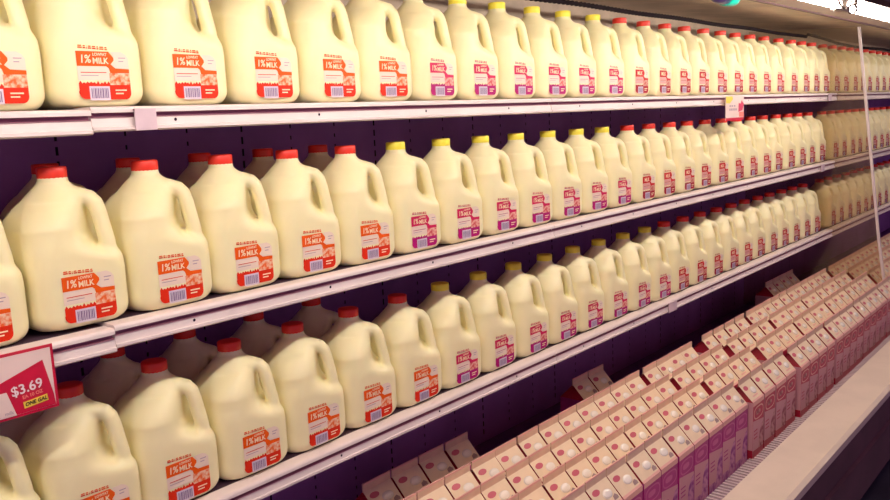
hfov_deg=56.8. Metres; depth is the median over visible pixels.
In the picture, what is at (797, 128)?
milk jug
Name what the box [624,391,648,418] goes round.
milk carton
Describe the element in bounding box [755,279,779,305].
milk carton
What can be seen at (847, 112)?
milk jug
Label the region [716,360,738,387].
milk carton
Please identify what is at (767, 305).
milk carton
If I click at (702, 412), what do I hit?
milk carton
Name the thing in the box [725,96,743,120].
sign
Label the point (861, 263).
milk carton
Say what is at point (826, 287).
milk carton
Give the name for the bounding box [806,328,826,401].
milk carton
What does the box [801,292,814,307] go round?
milk carton
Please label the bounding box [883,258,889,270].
milk carton
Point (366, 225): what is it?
milk jug
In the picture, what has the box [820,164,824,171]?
price tag
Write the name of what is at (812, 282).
milk carton
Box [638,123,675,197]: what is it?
milk jug
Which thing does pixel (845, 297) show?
milk carton
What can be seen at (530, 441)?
milk carton
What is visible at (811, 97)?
shelf
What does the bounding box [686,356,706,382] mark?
milk carton
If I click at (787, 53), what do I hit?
milk jug
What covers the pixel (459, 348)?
milk jug
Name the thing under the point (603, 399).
milk carton
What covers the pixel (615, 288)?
milk jug
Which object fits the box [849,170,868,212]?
milk jug
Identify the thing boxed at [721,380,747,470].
milk carton
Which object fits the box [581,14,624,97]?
milk jug
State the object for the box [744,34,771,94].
milk jug
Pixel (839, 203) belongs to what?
milk jug
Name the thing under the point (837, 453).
ledge
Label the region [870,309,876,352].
print
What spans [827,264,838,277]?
milk carton
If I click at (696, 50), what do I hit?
milk jug
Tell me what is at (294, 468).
shelf
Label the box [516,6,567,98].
milk jug
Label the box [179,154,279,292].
milk jug
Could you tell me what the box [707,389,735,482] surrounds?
milk carton
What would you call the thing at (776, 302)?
milk carton
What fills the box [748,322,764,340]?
milk carton
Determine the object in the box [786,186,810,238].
milk jug
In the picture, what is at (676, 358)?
milk carton
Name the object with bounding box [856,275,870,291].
milk carton
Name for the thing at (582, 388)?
milk carton
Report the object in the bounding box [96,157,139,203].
milk jug
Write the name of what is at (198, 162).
milk jug
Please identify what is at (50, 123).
shelf
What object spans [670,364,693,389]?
milk carton
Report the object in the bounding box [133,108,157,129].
price tag
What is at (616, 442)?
milk carton
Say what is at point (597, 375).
milk carton
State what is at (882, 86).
milk jug
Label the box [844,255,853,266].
milk carton
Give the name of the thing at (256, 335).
milk jug
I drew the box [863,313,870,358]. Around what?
print
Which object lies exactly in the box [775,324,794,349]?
milk carton
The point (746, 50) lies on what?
milk jug
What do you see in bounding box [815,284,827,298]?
milk carton
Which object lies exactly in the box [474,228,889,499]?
deck
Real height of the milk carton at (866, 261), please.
0.252 m
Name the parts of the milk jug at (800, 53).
handle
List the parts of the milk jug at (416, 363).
handle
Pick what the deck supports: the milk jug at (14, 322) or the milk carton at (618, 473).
the milk carton at (618, 473)
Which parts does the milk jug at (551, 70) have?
handle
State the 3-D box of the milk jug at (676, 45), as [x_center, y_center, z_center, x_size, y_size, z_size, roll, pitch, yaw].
[0.758,-0.653,2.839,0.153,0.246,0.152,5,12,40]
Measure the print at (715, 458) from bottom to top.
0.185 m
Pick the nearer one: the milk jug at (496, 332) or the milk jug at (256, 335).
the milk jug at (256, 335)
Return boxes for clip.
[711,0,739,6]
[830,0,857,13]
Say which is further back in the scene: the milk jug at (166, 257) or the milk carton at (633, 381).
the milk carton at (633, 381)
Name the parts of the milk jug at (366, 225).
handle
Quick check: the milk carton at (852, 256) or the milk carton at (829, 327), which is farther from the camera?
the milk carton at (852, 256)
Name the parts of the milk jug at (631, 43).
handle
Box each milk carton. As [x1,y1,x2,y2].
[356,470,402,499]
[391,457,429,497]
[402,492,416,499]
[416,477,453,499]
[418,444,455,482]
[444,432,479,469]
[444,463,478,498]
[454,485,484,499]
[470,449,505,484]
[480,470,515,499]
[495,437,524,471]
[505,456,542,492]
[507,493,517,499]
[516,426,546,456]
[517,478,550,499]
[528,444,559,483]
[538,415,565,443]
[542,463,576,499]
[550,431,579,464]
[558,405,583,437]
[560,372,597,411]
[561,483,589,499]
[565,450,596,486]
[570,420,598,451]
[576,395,601,422]
[585,438,615,472]
[585,468,622,499]
[588,364,613,391]
[590,410,616,440]
[593,387,616,411]
[605,426,633,459]
[606,455,642,499]
[608,400,632,431]
[610,378,632,405]
[623,415,650,447]
[624,370,646,393]
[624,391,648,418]
[626,442,660,499]
[640,361,663,385]
[640,382,663,408]
[641,405,666,435]
[644,430,677,499]
[655,374,677,398]
[656,354,675,379]
[657,395,681,424]
[662,419,693,499]
[668,348,686,368]
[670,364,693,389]
[672,386,695,414]
[678,408,708,499]
[680,341,698,361]
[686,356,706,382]
[686,378,708,404]
[693,330,722,354]
[693,398,722,494]
[698,349,717,371]
[700,367,724,395]
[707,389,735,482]
[710,343,729,364]
[713,324,729,346]
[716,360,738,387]
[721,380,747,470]
[722,333,744,356]
[724,318,739,337]
[728,352,749,378]
[734,313,749,330]
[735,372,763,458]
[737,327,755,350]
[739,346,760,370]
[744,307,760,324]
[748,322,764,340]
[750,336,775,363]
[750,364,775,448]
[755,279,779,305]
[755,303,768,320]
[758,316,774,334]
[762,298,776,313]
[762,356,786,437]
[765,330,786,354]
[768,310,784,328]
[771,294,783,308]
[773,276,786,291]
[773,349,795,428]
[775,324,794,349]
[777,305,792,322]
[779,272,793,288]
[779,290,791,304]
[784,319,802,340]
[784,341,809,417]
[786,269,800,284]
[786,286,798,300]
[786,301,799,317]
[792,313,811,335]
[793,282,805,295]
[793,296,807,312]
[797,335,818,408]
[801,278,812,292]
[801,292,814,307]
[802,308,818,328]
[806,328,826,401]
[807,275,818,287]
[808,288,821,303]
[809,303,826,326]
[814,271,824,284]
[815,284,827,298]
[815,323,834,392]
[817,299,833,318]
[820,268,830,280]
[822,280,833,294]
[823,316,843,384]
[824,294,840,313]
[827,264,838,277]
[828,277,839,290]
[831,290,846,308]
[832,311,850,377]
[834,261,846,272]
[834,273,846,286]
[837,286,852,304]
[839,258,848,271]
[839,307,857,371]
[841,270,851,282]
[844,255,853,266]
[844,282,858,299]
[846,265,859,279]
[846,302,863,365]
[850,252,858,263]
[850,278,864,295]
[853,297,870,358]
[854,262,863,274]
[855,250,863,260]
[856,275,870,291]
[859,247,867,258]
[859,259,868,274]
[859,293,876,352]
[861,271,875,287]
[864,245,872,255]
[864,257,873,268]
[865,288,881,347]
[867,267,881,283]
[868,243,876,252]
[868,254,878,265]
[872,240,877,250]
[872,284,886,341]
[873,251,879,262]
[874,264,886,278]
[877,281,889,337]
[879,261,889,276]
[881,236,888,245]
[882,246,889,257]
[882,277,889,291]
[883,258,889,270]
[885,234,889,243]
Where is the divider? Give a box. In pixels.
[857,27,884,279]
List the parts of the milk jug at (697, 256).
handle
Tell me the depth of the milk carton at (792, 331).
3.21 m
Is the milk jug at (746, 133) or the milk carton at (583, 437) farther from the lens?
the milk jug at (746, 133)
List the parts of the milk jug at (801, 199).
handle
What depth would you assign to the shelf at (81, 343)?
1.24 m
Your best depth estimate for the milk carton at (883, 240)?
5.07 m
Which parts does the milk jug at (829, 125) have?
handle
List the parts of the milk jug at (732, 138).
handle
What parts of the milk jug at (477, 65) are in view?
handle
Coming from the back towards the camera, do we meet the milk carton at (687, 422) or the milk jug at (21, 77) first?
the milk carton at (687, 422)
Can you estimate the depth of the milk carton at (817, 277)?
4.09 m
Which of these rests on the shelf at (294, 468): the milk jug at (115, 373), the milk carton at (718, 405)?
the milk jug at (115, 373)
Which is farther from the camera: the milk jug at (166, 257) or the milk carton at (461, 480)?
the milk carton at (461, 480)
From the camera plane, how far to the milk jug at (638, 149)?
2.63 m
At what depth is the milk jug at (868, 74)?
4.60 m
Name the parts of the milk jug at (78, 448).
handle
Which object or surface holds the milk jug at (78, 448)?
on the shelf
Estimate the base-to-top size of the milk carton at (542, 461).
0.252 m
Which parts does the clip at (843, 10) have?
clip arm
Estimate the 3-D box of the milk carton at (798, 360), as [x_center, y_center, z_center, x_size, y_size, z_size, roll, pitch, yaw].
[1.235,0.457,2.929,0.095,0.252,0.094,5,12,40]
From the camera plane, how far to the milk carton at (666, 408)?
2.40 m
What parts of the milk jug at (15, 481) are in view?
handle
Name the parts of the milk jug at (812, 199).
handle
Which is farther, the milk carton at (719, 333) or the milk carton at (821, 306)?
the milk carton at (821, 306)
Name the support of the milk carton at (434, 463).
on the deck
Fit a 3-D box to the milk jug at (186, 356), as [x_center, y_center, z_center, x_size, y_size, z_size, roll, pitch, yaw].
[-0.522,0.280,1.681,0.153,0.246,0.152,6,12,42]
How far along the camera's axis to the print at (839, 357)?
3.22 m
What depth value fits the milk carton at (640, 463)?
2.06 m
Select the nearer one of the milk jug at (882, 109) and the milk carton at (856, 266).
the milk carton at (856, 266)
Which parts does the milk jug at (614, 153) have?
handle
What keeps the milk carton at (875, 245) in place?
on the deck
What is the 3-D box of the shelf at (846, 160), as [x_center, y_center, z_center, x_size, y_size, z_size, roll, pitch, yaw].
[2.195,-0.539,4.746,0.451,0.038,1.239,5,12,40]
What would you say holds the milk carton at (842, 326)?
on the deck
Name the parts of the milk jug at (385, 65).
handle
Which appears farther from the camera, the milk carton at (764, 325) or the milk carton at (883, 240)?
the milk carton at (883, 240)
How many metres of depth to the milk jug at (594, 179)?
2.40 m
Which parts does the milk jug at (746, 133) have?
handle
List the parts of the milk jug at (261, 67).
handle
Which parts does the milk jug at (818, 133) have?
handle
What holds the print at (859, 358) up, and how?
attached to the milk carton at (850, 309)
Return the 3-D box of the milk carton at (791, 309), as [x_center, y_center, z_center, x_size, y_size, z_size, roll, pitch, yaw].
[1.477,0.350,3.531,0.094,0.252,0.094,5,12,40]
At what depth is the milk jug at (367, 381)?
1.75 m
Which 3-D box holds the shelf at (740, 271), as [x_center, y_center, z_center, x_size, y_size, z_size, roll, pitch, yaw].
[1.376,-0.004,3.838,0.451,0.038,1.319,5,12,40]
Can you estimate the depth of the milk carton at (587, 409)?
2.43 m
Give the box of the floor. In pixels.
[860,459,889,499]
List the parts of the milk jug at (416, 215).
handle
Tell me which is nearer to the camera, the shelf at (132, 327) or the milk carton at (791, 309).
the shelf at (132, 327)
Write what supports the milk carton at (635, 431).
on the deck
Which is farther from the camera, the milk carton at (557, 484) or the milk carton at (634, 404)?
the milk carton at (634, 404)
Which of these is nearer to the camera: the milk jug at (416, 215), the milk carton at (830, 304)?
the milk jug at (416, 215)
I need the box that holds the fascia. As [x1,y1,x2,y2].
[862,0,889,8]
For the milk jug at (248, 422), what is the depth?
1.52 m
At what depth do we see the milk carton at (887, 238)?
5.15 m
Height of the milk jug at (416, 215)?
0.246 m
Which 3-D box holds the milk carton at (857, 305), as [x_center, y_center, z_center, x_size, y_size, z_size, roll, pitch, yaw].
[1.771,0.334,3.550,0.095,0.252,0.094,5,12,40]
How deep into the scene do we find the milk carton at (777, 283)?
4.03 m
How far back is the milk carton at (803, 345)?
2.98 m
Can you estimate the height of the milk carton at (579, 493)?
0.252 m
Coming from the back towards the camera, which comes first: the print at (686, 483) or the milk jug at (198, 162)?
the print at (686, 483)
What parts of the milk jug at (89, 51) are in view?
handle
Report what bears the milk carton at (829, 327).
on the deck
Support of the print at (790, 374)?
attached to the milk carton at (779, 359)
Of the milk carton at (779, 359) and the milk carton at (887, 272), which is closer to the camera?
the milk carton at (779, 359)
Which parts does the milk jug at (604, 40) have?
handle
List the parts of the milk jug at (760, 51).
handle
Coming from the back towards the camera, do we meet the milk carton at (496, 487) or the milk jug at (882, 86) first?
the milk jug at (882, 86)
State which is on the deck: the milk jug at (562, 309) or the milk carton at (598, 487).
the milk carton at (598, 487)
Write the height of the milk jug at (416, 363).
0.246 m
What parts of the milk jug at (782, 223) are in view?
handle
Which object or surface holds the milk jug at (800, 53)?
on the shelf at (811, 97)
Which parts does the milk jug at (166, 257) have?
handle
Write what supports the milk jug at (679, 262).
on the shelf at (580, 342)
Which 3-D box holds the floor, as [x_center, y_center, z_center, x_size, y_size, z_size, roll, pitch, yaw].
[2.781,1.015,2.240,4.910,0.050,10.650,5,12,40]
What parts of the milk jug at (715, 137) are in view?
handle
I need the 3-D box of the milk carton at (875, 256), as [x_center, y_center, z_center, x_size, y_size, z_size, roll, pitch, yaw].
[2.400,0.138,4.598,0.094,0.252,0.094,5,12,40]
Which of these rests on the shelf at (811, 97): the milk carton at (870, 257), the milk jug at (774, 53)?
the milk jug at (774, 53)
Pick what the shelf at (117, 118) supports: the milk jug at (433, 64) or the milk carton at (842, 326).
the milk jug at (433, 64)
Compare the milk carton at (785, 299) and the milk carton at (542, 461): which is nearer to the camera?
the milk carton at (542, 461)
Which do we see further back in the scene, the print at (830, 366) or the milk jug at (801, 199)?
the milk jug at (801, 199)
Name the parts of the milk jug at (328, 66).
handle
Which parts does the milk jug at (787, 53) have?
handle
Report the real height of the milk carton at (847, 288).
0.252 m
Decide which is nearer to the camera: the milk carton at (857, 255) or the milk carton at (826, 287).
the milk carton at (826, 287)
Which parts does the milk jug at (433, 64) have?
handle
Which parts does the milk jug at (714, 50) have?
handle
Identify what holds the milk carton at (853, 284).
on the deck
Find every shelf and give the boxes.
[0,110,93,138]
[0,323,116,366]
[61,98,551,131]
[95,224,554,347]
[190,348,557,499]
[544,184,733,237]
[545,272,732,362]
[549,95,734,112]
[722,229,832,282]
[723,161,834,192]
[735,93,836,104]
[820,203,889,235]
[824,147,889,167]
[835,92,889,100]
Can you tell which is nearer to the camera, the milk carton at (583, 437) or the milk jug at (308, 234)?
the milk jug at (308, 234)
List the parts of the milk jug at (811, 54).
handle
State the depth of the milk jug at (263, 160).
1.76 m
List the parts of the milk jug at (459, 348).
handle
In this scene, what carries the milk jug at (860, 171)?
on the shelf at (837, 228)
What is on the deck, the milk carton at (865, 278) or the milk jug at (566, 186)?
the milk carton at (865, 278)
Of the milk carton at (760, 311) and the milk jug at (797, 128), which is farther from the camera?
the milk jug at (797, 128)
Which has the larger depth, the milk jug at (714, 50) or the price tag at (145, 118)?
the milk jug at (714, 50)
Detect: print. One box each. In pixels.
[625,486,642,499]
[644,472,660,499]
[662,458,677,499]
[679,446,693,499]
[694,434,708,499]
[709,424,722,494]
[723,414,735,481]
[735,404,747,470]
[753,395,763,458]
[764,386,775,448]
[776,378,786,436]
[786,370,795,428]
[800,361,809,417]
[809,354,818,408]
[818,348,826,399]
[827,342,834,392]
[836,335,843,383]
[843,329,850,377]
[850,324,857,370]
[856,319,863,365]
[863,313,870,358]
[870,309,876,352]
[876,305,881,346]
[881,300,886,341]
[887,298,889,336]
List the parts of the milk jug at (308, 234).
handle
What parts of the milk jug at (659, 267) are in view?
handle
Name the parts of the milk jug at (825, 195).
handle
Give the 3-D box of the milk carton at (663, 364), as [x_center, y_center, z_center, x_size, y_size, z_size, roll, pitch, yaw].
[0.751,0.492,2.839,0.094,0.252,0.094,5,12,40]
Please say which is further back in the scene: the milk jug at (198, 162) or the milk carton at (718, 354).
the milk carton at (718, 354)
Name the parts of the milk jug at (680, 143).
handle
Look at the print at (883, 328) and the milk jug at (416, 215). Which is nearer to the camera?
the milk jug at (416, 215)
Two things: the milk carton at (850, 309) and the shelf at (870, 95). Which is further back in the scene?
the shelf at (870, 95)
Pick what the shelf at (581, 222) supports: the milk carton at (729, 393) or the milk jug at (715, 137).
the milk jug at (715, 137)
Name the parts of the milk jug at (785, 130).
handle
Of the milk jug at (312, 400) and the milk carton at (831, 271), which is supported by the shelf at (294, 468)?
the milk jug at (312, 400)
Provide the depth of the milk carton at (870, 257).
4.50 m
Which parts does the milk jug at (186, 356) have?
handle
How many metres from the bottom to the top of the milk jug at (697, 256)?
0.246 m
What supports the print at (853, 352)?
attached to the milk carton at (843, 314)
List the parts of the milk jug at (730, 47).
handle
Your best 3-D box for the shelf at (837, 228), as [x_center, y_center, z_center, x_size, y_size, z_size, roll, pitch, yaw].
[2.210,-0.196,4.801,0.451,0.038,1.239,5,12,40]
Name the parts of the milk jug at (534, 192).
handle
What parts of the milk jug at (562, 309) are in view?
handle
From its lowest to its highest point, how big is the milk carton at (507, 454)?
0.252 m
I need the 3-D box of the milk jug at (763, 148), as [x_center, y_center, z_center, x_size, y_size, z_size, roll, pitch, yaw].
[1.296,-0.444,3.497,0.153,0.246,0.152,6,12,41]
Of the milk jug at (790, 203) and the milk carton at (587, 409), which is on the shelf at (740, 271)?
the milk jug at (790, 203)
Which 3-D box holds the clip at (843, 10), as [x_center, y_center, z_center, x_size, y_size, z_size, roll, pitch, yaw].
[1.171,-0.724,2.418,0.033,0.050,0.216,5,12,40]
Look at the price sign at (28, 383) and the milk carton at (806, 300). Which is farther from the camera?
the milk carton at (806, 300)
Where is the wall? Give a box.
[0,98,889,499]
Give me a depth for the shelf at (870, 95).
4.42 m
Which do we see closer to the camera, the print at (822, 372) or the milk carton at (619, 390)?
the milk carton at (619, 390)
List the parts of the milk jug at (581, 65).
handle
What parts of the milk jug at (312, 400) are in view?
handle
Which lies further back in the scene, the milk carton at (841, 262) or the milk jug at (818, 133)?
the milk carton at (841, 262)
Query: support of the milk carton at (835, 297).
on the deck
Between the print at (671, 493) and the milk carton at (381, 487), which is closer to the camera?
the milk carton at (381, 487)
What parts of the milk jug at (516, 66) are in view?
handle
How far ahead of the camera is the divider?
4.02 m
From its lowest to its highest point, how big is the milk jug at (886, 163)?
0.246 m
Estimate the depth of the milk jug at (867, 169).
4.95 m
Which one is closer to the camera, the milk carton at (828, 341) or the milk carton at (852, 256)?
the milk carton at (828, 341)
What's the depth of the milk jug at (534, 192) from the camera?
2.17 m
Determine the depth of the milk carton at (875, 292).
3.74 m
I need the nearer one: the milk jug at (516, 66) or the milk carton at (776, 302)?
the milk jug at (516, 66)
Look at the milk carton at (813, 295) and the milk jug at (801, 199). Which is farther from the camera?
the milk jug at (801, 199)
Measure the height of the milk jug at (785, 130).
0.246 m
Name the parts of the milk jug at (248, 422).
handle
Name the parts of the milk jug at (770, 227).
handle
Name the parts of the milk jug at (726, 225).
handle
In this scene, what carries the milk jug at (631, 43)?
on the shelf at (558, 105)
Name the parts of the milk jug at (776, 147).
handle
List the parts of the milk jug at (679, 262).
handle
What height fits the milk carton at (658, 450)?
0.252 m
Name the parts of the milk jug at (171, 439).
handle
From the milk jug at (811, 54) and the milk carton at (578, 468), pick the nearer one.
the milk carton at (578, 468)
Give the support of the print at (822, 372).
attached to the milk carton at (812, 339)
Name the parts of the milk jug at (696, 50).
handle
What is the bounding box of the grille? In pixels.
[704,335,889,499]
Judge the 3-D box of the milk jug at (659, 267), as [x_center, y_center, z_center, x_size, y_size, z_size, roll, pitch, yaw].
[0.688,0.043,2.832,0.153,0.246,0.152,5,12,40]
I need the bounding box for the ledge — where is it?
[722,341,889,499]
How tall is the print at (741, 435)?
0.185 m
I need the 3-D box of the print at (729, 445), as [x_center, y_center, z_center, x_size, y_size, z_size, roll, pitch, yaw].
[0.843,0.587,2.438,0.001,0.185,0.093,5,12,40]
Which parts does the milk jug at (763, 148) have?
handle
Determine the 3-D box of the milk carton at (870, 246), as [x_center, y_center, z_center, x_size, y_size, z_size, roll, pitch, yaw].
[2.520,0.087,4.883,0.094,0.252,0.094,5,12,40]
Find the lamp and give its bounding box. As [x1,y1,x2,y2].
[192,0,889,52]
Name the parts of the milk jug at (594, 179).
handle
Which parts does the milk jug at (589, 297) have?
handle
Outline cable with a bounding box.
[529,0,889,50]
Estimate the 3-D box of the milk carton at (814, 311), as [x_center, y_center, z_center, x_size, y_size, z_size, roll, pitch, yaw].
[1.550,0.356,3.470,0.094,0.252,0.094,5,12,40]
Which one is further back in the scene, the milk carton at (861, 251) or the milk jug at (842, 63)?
the milk carton at (861, 251)
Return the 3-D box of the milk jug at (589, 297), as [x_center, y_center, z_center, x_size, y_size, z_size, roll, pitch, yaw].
[0.388,0.111,2.489,0.153,0.246,0.152,6,12,41]
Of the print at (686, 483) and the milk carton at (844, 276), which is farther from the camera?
the milk carton at (844, 276)
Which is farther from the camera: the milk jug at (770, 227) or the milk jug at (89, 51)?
the milk jug at (770, 227)
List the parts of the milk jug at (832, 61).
handle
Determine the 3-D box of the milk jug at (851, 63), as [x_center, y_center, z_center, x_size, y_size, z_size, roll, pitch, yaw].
[2.130,-0.967,4.422,0.153,0.246,0.152,5,12,40]
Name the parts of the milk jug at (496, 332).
handle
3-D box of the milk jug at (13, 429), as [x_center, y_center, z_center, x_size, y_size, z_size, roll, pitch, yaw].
[-0.721,0.326,1.451,0.153,0.246,0.152,6,12,42]
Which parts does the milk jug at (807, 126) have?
handle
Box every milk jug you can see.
[0,0,44,111]
[0,163,85,221]
[0,220,28,346]
[0,410,44,444]
[0,436,40,499]
[2,166,127,331]
[18,380,141,499]
[22,0,142,110]
[81,347,140,406]
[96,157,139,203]
[104,159,211,310]
[112,357,218,499]
[123,0,226,105]
[159,329,217,380]
[176,152,210,201]
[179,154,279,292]
[192,338,287,479]
[196,0,299,104]
[229,312,281,357]
[243,148,275,191]
[249,149,340,277]
[259,321,345,452]
[270,0,360,102]
[290,298,337,338]
[301,144,333,171]
[312,145,394,264]
[317,306,396,427]
[332,0,411,101]
[368,141,440,253]
[370,293,441,406]
[386,0,457,100]
[416,138,482,243]
[416,281,480,388]
[434,0,498,99]
[457,271,516,371]
[460,135,518,234]
[477,2,534,98]
[493,261,548,356]
[499,133,551,227]
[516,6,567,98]
[526,253,577,343]
[534,131,581,219]
[550,10,596,97]
[556,245,604,331]
[564,129,608,213]
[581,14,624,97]
[583,238,628,320]
[590,127,631,207]
[608,232,650,310]
[611,17,649,96]
[615,125,655,202]
[631,226,671,301]
[636,21,671,96]
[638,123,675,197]
[652,221,689,292]
[658,23,691,95]
[659,122,694,193]
[671,216,707,284]
[677,26,709,95]
[678,121,711,188]
[689,211,723,277]
[696,119,728,185]
[697,28,727,94]
[706,207,738,270]
[713,118,744,181]
[714,31,743,94]
[722,203,752,264]
[728,120,757,178]
[729,33,757,94]
[736,199,765,258]
[743,116,771,175]
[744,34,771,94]
[750,195,777,253]
[756,115,782,172]
[758,36,784,93]
[763,192,788,247]
[769,114,795,169]
[773,38,797,93]
[774,189,800,243]
[781,113,806,167]
[785,40,809,93]
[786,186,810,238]
[792,113,815,164]
[796,41,819,93]
[797,183,820,234]
[802,112,825,162]
[806,43,829,92]
[809,179,835,227]
[815,111,838,159]
[818,44,840,92]
[823,176,843,222]
[826,110,846,157]
[827,45,848,92]
[832,174,852,219]
[835,110,855,155]
[837,46,857,92]
[841,172,860,216]
[843,109,862,153]
[846,47,862,92]
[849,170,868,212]
[851,109,868,152]
[854,48,872,92]
[855,168,873,209]
[858,108,877,150]
[863,49,879,91]
[863,166,881,207]
[868,108,883,148]
[869,50,885,91]
[872,107,889,147]
[873,164,887,204]
[876,51,889,91]
[876,162,889,201]
[879,107,889,146]
[882,52,889,60]
[882,161,889,168]
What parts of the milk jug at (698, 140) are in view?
handle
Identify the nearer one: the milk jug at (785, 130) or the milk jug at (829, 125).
the milk jug at (785, 130)
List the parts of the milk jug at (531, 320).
handle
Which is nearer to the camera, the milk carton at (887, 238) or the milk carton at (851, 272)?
the milk carton at (851, 272)
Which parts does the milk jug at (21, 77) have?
handle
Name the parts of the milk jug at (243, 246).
handle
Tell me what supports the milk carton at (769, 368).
on the deck
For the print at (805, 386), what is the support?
attached to the milk carton at (798, 360)
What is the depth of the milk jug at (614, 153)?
2.52 m
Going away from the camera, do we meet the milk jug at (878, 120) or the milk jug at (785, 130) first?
the milk jug at (785, 130)
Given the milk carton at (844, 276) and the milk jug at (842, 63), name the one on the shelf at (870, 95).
the milk jug at (842, 63)
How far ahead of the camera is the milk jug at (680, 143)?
2.86 m
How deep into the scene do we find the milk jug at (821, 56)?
3.99 m
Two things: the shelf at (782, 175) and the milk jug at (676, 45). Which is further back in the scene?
the shelf at (782, 175)
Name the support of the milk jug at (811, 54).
on the shelf at (811, 97)
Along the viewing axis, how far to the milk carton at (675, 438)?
2.21 m
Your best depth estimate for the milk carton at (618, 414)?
2.38 m
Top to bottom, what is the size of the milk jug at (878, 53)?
0.246 m
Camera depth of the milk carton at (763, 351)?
2.98 m
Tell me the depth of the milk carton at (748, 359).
2.87 m
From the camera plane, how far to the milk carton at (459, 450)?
2.18 m
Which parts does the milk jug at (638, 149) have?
handle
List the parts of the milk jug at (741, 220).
handle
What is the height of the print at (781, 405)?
0.185 m
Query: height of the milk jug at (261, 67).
0.246 m
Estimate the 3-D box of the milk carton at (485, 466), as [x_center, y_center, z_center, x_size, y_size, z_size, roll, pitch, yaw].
[0.101,0.641,2.089,0.094,0.252,0.094,5,12,41]
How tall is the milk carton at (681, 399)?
0.252 m
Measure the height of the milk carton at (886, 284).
0.252 m
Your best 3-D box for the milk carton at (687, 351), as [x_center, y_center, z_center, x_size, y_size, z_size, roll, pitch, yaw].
[0.872,0.464,2.982,0.094,0.252,0.094,5,12,41]
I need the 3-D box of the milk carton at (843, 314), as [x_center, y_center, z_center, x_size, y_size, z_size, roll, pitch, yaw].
[1.636,0.365,3.392,0.095,0.252,0.094,5,12,40]
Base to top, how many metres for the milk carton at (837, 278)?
0.252 m
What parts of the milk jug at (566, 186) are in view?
handle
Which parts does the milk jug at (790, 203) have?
handle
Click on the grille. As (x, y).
(731, 482)
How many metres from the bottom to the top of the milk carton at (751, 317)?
0.252 m
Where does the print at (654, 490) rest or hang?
attached to the milk carton at (640, 463)
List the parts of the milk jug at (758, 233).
handle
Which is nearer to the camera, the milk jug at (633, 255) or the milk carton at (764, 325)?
the milk jug at (633, 255)
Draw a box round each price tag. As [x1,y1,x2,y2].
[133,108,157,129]
[668,300,676,312]
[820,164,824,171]
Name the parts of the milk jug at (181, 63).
handle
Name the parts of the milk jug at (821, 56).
handle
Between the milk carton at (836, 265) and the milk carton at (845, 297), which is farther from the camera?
the milk carton at (836, 265)
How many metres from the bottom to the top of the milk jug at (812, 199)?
0.246 m
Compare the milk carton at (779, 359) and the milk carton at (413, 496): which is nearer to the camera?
the milk carton at (413, 496)
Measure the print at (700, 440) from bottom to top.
0.185 m
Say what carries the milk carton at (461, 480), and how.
on the deck
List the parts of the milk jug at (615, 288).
handle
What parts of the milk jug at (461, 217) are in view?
handle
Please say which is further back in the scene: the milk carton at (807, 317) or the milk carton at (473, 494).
the milk carton at (807, 317)
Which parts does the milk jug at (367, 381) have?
handle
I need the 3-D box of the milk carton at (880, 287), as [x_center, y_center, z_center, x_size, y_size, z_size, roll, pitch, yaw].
[2.030,0.275,3.848,0.095,0.252,0.094,5,12,40]
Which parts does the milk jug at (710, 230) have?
handle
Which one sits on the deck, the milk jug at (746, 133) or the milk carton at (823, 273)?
the milk carton at (823, 273)
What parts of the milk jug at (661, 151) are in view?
handle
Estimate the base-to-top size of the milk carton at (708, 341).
0.252 m
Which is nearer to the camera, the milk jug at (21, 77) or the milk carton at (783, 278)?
the milk jug at (21, 77)
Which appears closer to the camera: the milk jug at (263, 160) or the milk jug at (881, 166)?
the milk jug at (263, 160)
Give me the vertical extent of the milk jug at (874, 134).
0.246 m
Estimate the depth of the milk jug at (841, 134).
4.30 m
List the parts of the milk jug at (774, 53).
handle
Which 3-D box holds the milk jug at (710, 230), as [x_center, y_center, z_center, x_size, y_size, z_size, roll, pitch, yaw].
[0.983,-0.025,3.177,0.153,0.246,0.152,5,12,40]
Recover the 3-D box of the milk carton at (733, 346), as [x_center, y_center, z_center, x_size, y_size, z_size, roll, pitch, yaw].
[1.066,0.443,3.059,0.094,0.252,0.094,5,12,41]
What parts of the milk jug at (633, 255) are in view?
handle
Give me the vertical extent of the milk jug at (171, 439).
0.246 m
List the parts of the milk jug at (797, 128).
handle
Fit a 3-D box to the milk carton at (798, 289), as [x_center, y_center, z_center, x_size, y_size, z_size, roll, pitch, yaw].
[1.665,0.283,3.897,0.094,0.252,0.094,5,12,40]
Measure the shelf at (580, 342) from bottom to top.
0.038 m
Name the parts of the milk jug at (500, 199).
handle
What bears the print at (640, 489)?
attached to the milk carton at (618, 473)
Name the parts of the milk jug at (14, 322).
handle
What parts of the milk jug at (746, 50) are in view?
handle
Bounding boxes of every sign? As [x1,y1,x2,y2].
[0,343,58,422]
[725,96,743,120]
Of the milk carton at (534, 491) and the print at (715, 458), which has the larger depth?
the print at (715, 458)
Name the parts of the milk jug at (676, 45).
handle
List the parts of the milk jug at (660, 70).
handle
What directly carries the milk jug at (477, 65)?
on the shelf at (117, 118)
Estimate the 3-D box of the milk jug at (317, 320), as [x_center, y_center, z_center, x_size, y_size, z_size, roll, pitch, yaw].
[-0.306,0.231,1.929,0.153,0.246,0.152,6,12,41]
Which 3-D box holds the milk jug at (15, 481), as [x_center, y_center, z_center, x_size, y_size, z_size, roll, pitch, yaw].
[-0.704,0.365,1.228,0.153,0.246,0.152,5,12,39]
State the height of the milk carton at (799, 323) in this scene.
0.252 m
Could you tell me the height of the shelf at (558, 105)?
0.038 m
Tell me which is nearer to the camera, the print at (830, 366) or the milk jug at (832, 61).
the print at (830, 366)
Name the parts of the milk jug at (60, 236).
handle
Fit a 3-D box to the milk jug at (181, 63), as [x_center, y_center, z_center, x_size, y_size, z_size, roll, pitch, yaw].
[-0.479,-0.371,1.413,0.153,0.246,0.152,5,12,40]

